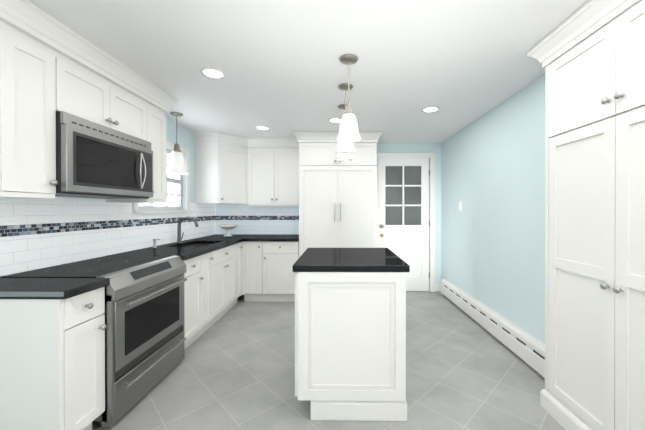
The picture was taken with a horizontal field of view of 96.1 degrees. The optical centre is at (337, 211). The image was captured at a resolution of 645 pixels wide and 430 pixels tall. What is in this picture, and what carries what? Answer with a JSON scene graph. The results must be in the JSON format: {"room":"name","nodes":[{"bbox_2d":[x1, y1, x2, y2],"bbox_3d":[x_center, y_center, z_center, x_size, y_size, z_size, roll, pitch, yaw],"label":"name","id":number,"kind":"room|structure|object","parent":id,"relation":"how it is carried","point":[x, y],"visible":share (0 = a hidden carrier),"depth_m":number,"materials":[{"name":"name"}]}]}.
{"room":"kitchen","nodes":[
{"label":"kitchen","id":0,"kind":"room"},
{"bbox_2d":[0,118,199,276],"bbox_3d":[-1.995,0.106,1.393,0.120,2.280,6.440,0,0,1],"label":"wall","id":1,"kind":"structure","parent":0,"point":[185,137],"depth_m":3.64,"materials":[{"name":"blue paint"}]},
{"bbox_2d":[0,0,59,195],"bbox_3d":[-1.756,-0.564,1.490,0.353,0.938,0.264,0,0,1],"label":"upper cabinet","id":2,"kind":"object","parent":1,"relation":"attached to","point":[50,65],"depth_m":1.48,"materials":[{"name":"white wood"}]},
{"bbox_2d":[60,28,151,143],"bbox_3d":[-1.751,-0.800,2.002,0.353,0.470,0.762,0,0,1],"label":"upper cabinet","id":3,"kind":"object","parent":1,"relation":"attached to","point":[95,88],"depth_m":1.92,"materials":[{"name":"white wood"}]},
{"bbox_2d":[55,111,152,198],"bbox_3d":[-1.706,-0.332,2.003,0.440,0.460,0.754,0,0,1],"label":"microwave","id":4,"kind":"object","parent":3,"relation":"attached to","point":[95,160],"visible":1,"depth_m":1.86,"materials":[{"name":"metal"}]},
{"bbox_2d":[0,197,215,275],"bbox_3d":[-1.914,0.133,2.927,0.009,0.467,3.129,0,0,1],"label":"tile backsplash","id":5,"kind":"structure","parent":1,"relation":"attached to","point":[38,233],"depth_m":2.13,"materials":[{"name":"tile"}]},
{"bbox_2d":[117,206,124,219],"bbox_3d":[-1.912,0.016,2.552,0.005,0.120,0.080,0,0,1],"label":"electrical outlet plate","id":6,"kind":"object","parent":5,"relation":"attached to","point":[120,212],"depth_m":2.55,"materials":[{"name":"white plastic"}]},
{"bbox_2d":[106,84,167,199],"bbox_3d":[-1.745,-0.568,2.516,0.353,0.938,0.264,0,0,1],"label":"upper cabinet","id":7,"kind":"object","parent":1,"relation":"attached to","point":[157,102],"depth_m":2.53,"materials":[{"name":"white wood"}]},
{"bbox_2d":[132,141,192,213],"bbox_3d":[-1.942,-0.376,3.206,0.150,0.800,1.040,0,0,1],"label":"window","id":8,"kind":"structure","parent":1,"relation":"in","point":[174,195],"depth_m":3.47,"materials":[{"name":"white wood"}]},
{"bbox_2d":[29,0,588,142],"bbox_3d":[-0.185,-1.084,1.370,3.740,0.100,6.440,0,0,1],"label":"ceiling","id":9,"kind":"structure","parent":0,"point":[461,64],"depth_m":1.93,"materials":[{"name":"white paint"}]},
{"bbox_2d":[166,112,187,174],"bbox_3d":[-1.718,-0.720,3.087,0.226,0.639,0.226,0,0,1],"label":"light","id":10,"kind":"object","parent":9,"relation":"hanging from","point":[176,165],"visible":0.98,"depth_m":3.04,"materials":[{"name":"white glass"}]},
{"bbox_2d":[200,68,225,78],"bbox_3d":[-0.937,-1.034,2.178,0.176,0.006,0.176,0,0,1],"label":"recessed light","id":11,"kind":"object","parent":9,"relation":"in","point":[212,73],"visible":1,"depth_m":2.18,"materials":[{"name":"white"}]},
{"bbox_2d":[255,126,269,129],"bbox_3d":[-0.943,-1.039,3.628,0.176,0.006,0.176,0,0,1],"label":"recessed light","id":12,"kind":"object","parent":9,"relation":"in","point":[262,127],"visible":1,"depth_m":3.62,"materials":[{"name":"white"}]},
{"bbox_2d":[328,118,340,122],"bbox_3d":[-0.026,-1.038,3.319,0.176,0.006,0.176,0,0,1],"label":"recessed light","id":13,"kind":"object","parent":9,"relation":"in","point":[334,120],"visible":0.88,"depth_m":3.32,"materials":[{"name":"white"}]},
{"bbox_2d":[336,104,351,160],"bbox_3d":[0.062,-0.774,2.869,0.169,0.529,0.169,0,0,1],"label":"pendant light","id":14,"kind":"object","parent":9,"relation":"hanging from","point":[343,157],"visible":0.35,"depth_m":2.83,"materials":[{"name":"white glass"}]},
{"bbox_2d":[336,83,355,152],"bbox_3d":[0.065,-0.768,2.409,0.169,0.539,0.169,0,0,1],"label":"pendant light","id":15,"kind":"object","parent":9,"relation":"hanging from","point":[343,147],"visible":0.46,"depth_m":2.38,"materials":[{"name":"white glass"}]},
{"bbox_2d":[336,54,360,142],"bbox_3d":[0.076,-0.761,1.969,0.169,0.549,0.169,0,0,1],"label":"pendant light","id":16,"kind":"object","parent":9,"relation":"hanging from","point":[348,132],"visible":1,"depth_m":1.93,"materials":[{"name":"white glass"}]},
{"bbox_2d":[422,106,439,112],"bbox_3d":[0.951,-1.037,2.959,0.176,0.006,0.176,0,0,1],"label":"recessed light","id":17,"kind":"object","parent":9,"relation":"in","point":[430,109],"visible":1,"depth_m":2.96,"materials":[{"name":"white"}]},
{"bbox_2d":[92,291,564,429],"bbox_3d":[-0.185,1.296,1.379,3.740,0.100,6.440,0,0,1],"label":"floor","id":18,"kind":"structure","parent":0,"point":[234,369],"depth_m":2.10,"materials":[{"name":"tile"}]},
{"bbox_2d":[0,287,106,429],"bbox_3d":[-1.618,0.830,1.494,0.627,0.832,0.263,0,0,1],"label":"base cabinet","id":19,"kind":"object","parent":18,"relation":"on","point":[52,364],"depth_m":1.36,"materials":[{"name":"white wood"}]},
{"bbox_2d":[0,278,109,298],"bbox_3d":[-1.603,0.393,1.488,0.658,0.040,0.268,0,0,1],"label":"countertop","id":20,"kind":"structure","parent":19,"relation":"on","point":[41,288],"depth_m":1.43,"materials":[{"name":"black stone"}]},
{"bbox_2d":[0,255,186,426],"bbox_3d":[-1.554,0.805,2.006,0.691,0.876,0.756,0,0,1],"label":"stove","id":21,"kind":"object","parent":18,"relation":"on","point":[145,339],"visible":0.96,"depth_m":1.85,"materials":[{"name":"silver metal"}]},
{"bbox_2d":[184,260,187,349],"bbox_3d":[-1.613,0.828,2.008,0.627,0.832,0.882,0,0,1],"label":"base cabinet","id":22,"kind":"object","parent":18,"relation":"on","point":[186,261],"depth_m":2.49,"materials":[{"name":"white wood"}]},
{"bbox_2d":[188,253,207,346],"bbox_3d":[-1.607,0.826,2.600,0.627,0.832,0.423,0,0,1],"label":"base cabinet","id":23,"kind":"object","parent":18,"relation":"on","point":[197,266],"depth_m":2.69,"materials":[{"name":"white wood"}]},
{"bbox_2d":[208,251,215,328],"bbox_3d":[-1.605,0.825,2.858,0.627,0.832,0.328,0,0,1],"label":"base cabinet","id":24,"kind":"object","parent":18,"relation":"on","point":[211,255],"depth_m":2.98,"materials":[{"name":"white wood"}]},
{"bbox_2d":[216,243,239,320],"bbox_3d":[-1.600,0.823,3.306,0.627,0.832,0.805,0,0,1],"label":"base cabinet","id":25,"kind":"object","parent":18,"relation":"on","point":[227,258],"depth_m":3.40,"materials":[{"name":"white wood"}]},
{"bbox_2d":[240,242,242,295],"bbox_3d":[-1.595,0.821,3.761,0.627,0.832,0.334,0,0,1],"label":"base cabinet","id":26,"kind":"object","parent":18,"relation":"on","point":[241,246],"depth_m":3.81,"materials":[{"name":"white wood"}]},
{"bbox_2d":[107,234,253,260],"bbox_3d":[-1.583,0.471,3.438,0.660,0.210,2.100,0,0,1],"label":"countertop","id":27,"kind":"structure","parent":26,"relation":"on","point":[191,248],"depth_m":2.92,"materials":[{"name":"black stone"}]},
{"bbox_2d":[152,239,159,247],"bbox_3d":[-1.814,0.321,2.892,0.071,0.093,0.040,0,0,1],"label":"soap dispenser","id":28,"kind":"object","parent":27,"relation":"on","point":[154,243],"visible":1,"depth_m":2.88,"materials":[{"name":"silver metal"}]},
{"bbox_2d":[176,216,198,242],"bbox_3d":[-1.724,0.213,3.343,0.253,0.304,0.105,0,0,1],"label":"faucet","id":29,"kind":"object","parent":27,"relation":"on","point":[179,238],"visible":1,"depth_m":3.31,"materials":[{"name":"grey metal"}]},
{"bbox_2d":[218,224,237,235],"bbox_3d":[-1.587,0.280,4.190,0.270,0.165,0.270,0,0,1],"label":"pedestal bowl","id":30,"kind":"object","parent":27,"relation":"on","point":[228,227],"visible":1,"depth_m":4.14,"materials":[{"name":"ceramic"}]},
{"bbox_2d":[242,241,298,301],"bbox_3d":[-0.898,0.820,4.156,0.754,0.831,0.638,0,0,1],"label":"base cabinet","id":31,"kind":"object","parent":18,"relation":"on","point":[268,274],"visible":0.88,"depth_m":3.88,"materials":[{"name":"white wood"}]},
{"bbox_2d":[244,234,298,241],"bbox_3d":[-0.883,0.383,4.159,0.724,0.040,0.644,0,0,1],"label":"countertop","id":32,"kind":"structure","parent":31,"relation":"on","point":[260,237],"depth_m":3.85,"materials":[{"name":"black stone"}]},
{"bbox_2d":[293,131,382,257],"bbox_3d":[0.003,0.096,4.127,1.180,2.278,0.688,0,0,1],"label":"tall cabinet","id":33,"kind":"object","parent":18,"relation":"on","point":[337,204],"visible":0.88,"depth_m":3.86,"materials":[{"name":"white wood"}]},
{"bbox_2d":[293,248,409,420],"bbox_3d":[0.070,0.780,2.105,0.713,0.924,0.804,0,0,1],"label":"kitchen island","id":34,"kind":"object","parent":18,"relation":"on","point":[350,334],"visible":1,"depth_m":1.72,"materials":[{"name":"white painted wood"},{"name":"black granite"}]},
{"bbox_2d":[540,0,644,429],"bbox_3d":[1.430,0.107,1.339,0.263,2.278,0.959,0,0,1],"label":"tall cabinet","id":35,"kind":"object","parent":18,"relation":"on","point":[589,55],"depth_m":1.46,"materials":[{"name":"white wood"}]},
{"bbox_2d":[257,143,439,283],"bbox_3d":[-0.148,0.094,4.534,3.450,2.280,0.120,0,0,1],"label":"wall","id":36,"kind":"structure","parent":0,"point":[381,147],"depth_m":4.46,"materials":[{"name":"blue paint"}]},
{"bbox_2d":[193,132,252,203],"bbox_3d":[-1.571,-0.574,4.177,0.668,0.938,0.614,0,0,1],"label":"upper cabinet","id":37,"kind":"object","parent":36,"relation":"attached to","point":[249,171],"depth_m":3.92,"materials":[{"name":"white wood"}]},
{"bbox_2d":[216,204,298,233],"bbox_3d":[-1.204,0.127,4.480,1.339,0.467,0.009,0,0,1],"label":"tile backsplash","id":38,"kind":"structure","parent":36,"relation":"attached to","point":[250,219],"depth_m":4.48,"materials":[{"name":"tile"}]},
{"bbox_2d":[232,209,238,213],"bbox_3d":[-1.584,0.004,4.477,0.120,0.080,0.006,0,0,1],"label":"electrical outlet plate","id":39,"kind":"object","parent":38,"relation":"attached to","point":[234,211],"depth_m":4.47,"materials":[{"name":"white plastic"}]},
{"bbox_2d":[253,137,298,203],"bbox_3d":[-0.931,-0.573,4.297,0.823,0.935,0.360,0,0,1],"label":"upper cabinet","id":40,"kind":"object","parent":36,"relation":"attached to","point":[275,159],"depth_m":4.17,"materials":[{"name":"white wood"}]},
{"bbox_2d":[378,158,429,290],"bbox_3d":[1.011,0.210,4.409,0.792,2.032,0.104,0,0,1],"label":"back door","id":41,"kind":"structure","parent":36,"relation":"in","point":[403,210],"depth_m":4.44,"materials":[{"name":"white wood"}]},
{"bbox_2d":[377,153,440,291],"bbox_3d":[1.061,0.173,4.439,1.068,2.123,0.045,0,0,1],"label":"door frame","id":42,"kind":"structure","parent":36,"relation":"attached to","point":[433,287],"depth_m":4.41,"materials":[{"name":"white wood"}]},
{"bbox_2d":[440,75,544,343],"bbox_3d":[1.624,0.106,1.356,0.120,2.280,6.440,0,0,1],"label":"wall","id":43,"kind":"structure","parent":0,"point":[490,236],"depth_m":2.79,"materials":[{"name":"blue paint"}]},
{"bbox_2d":[441,278,544,377],"bbox_3d":[1.545,1.109,3.053,0.070,0.224,2.456,0,0,1],"label":"baseboard heater","id":44,"kind":"object","parent":43,"relation":"attached to","point":[526,347],"visible":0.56,"depth_m":2.68,"materials":[{"name":"white painted metal"}]}
]}

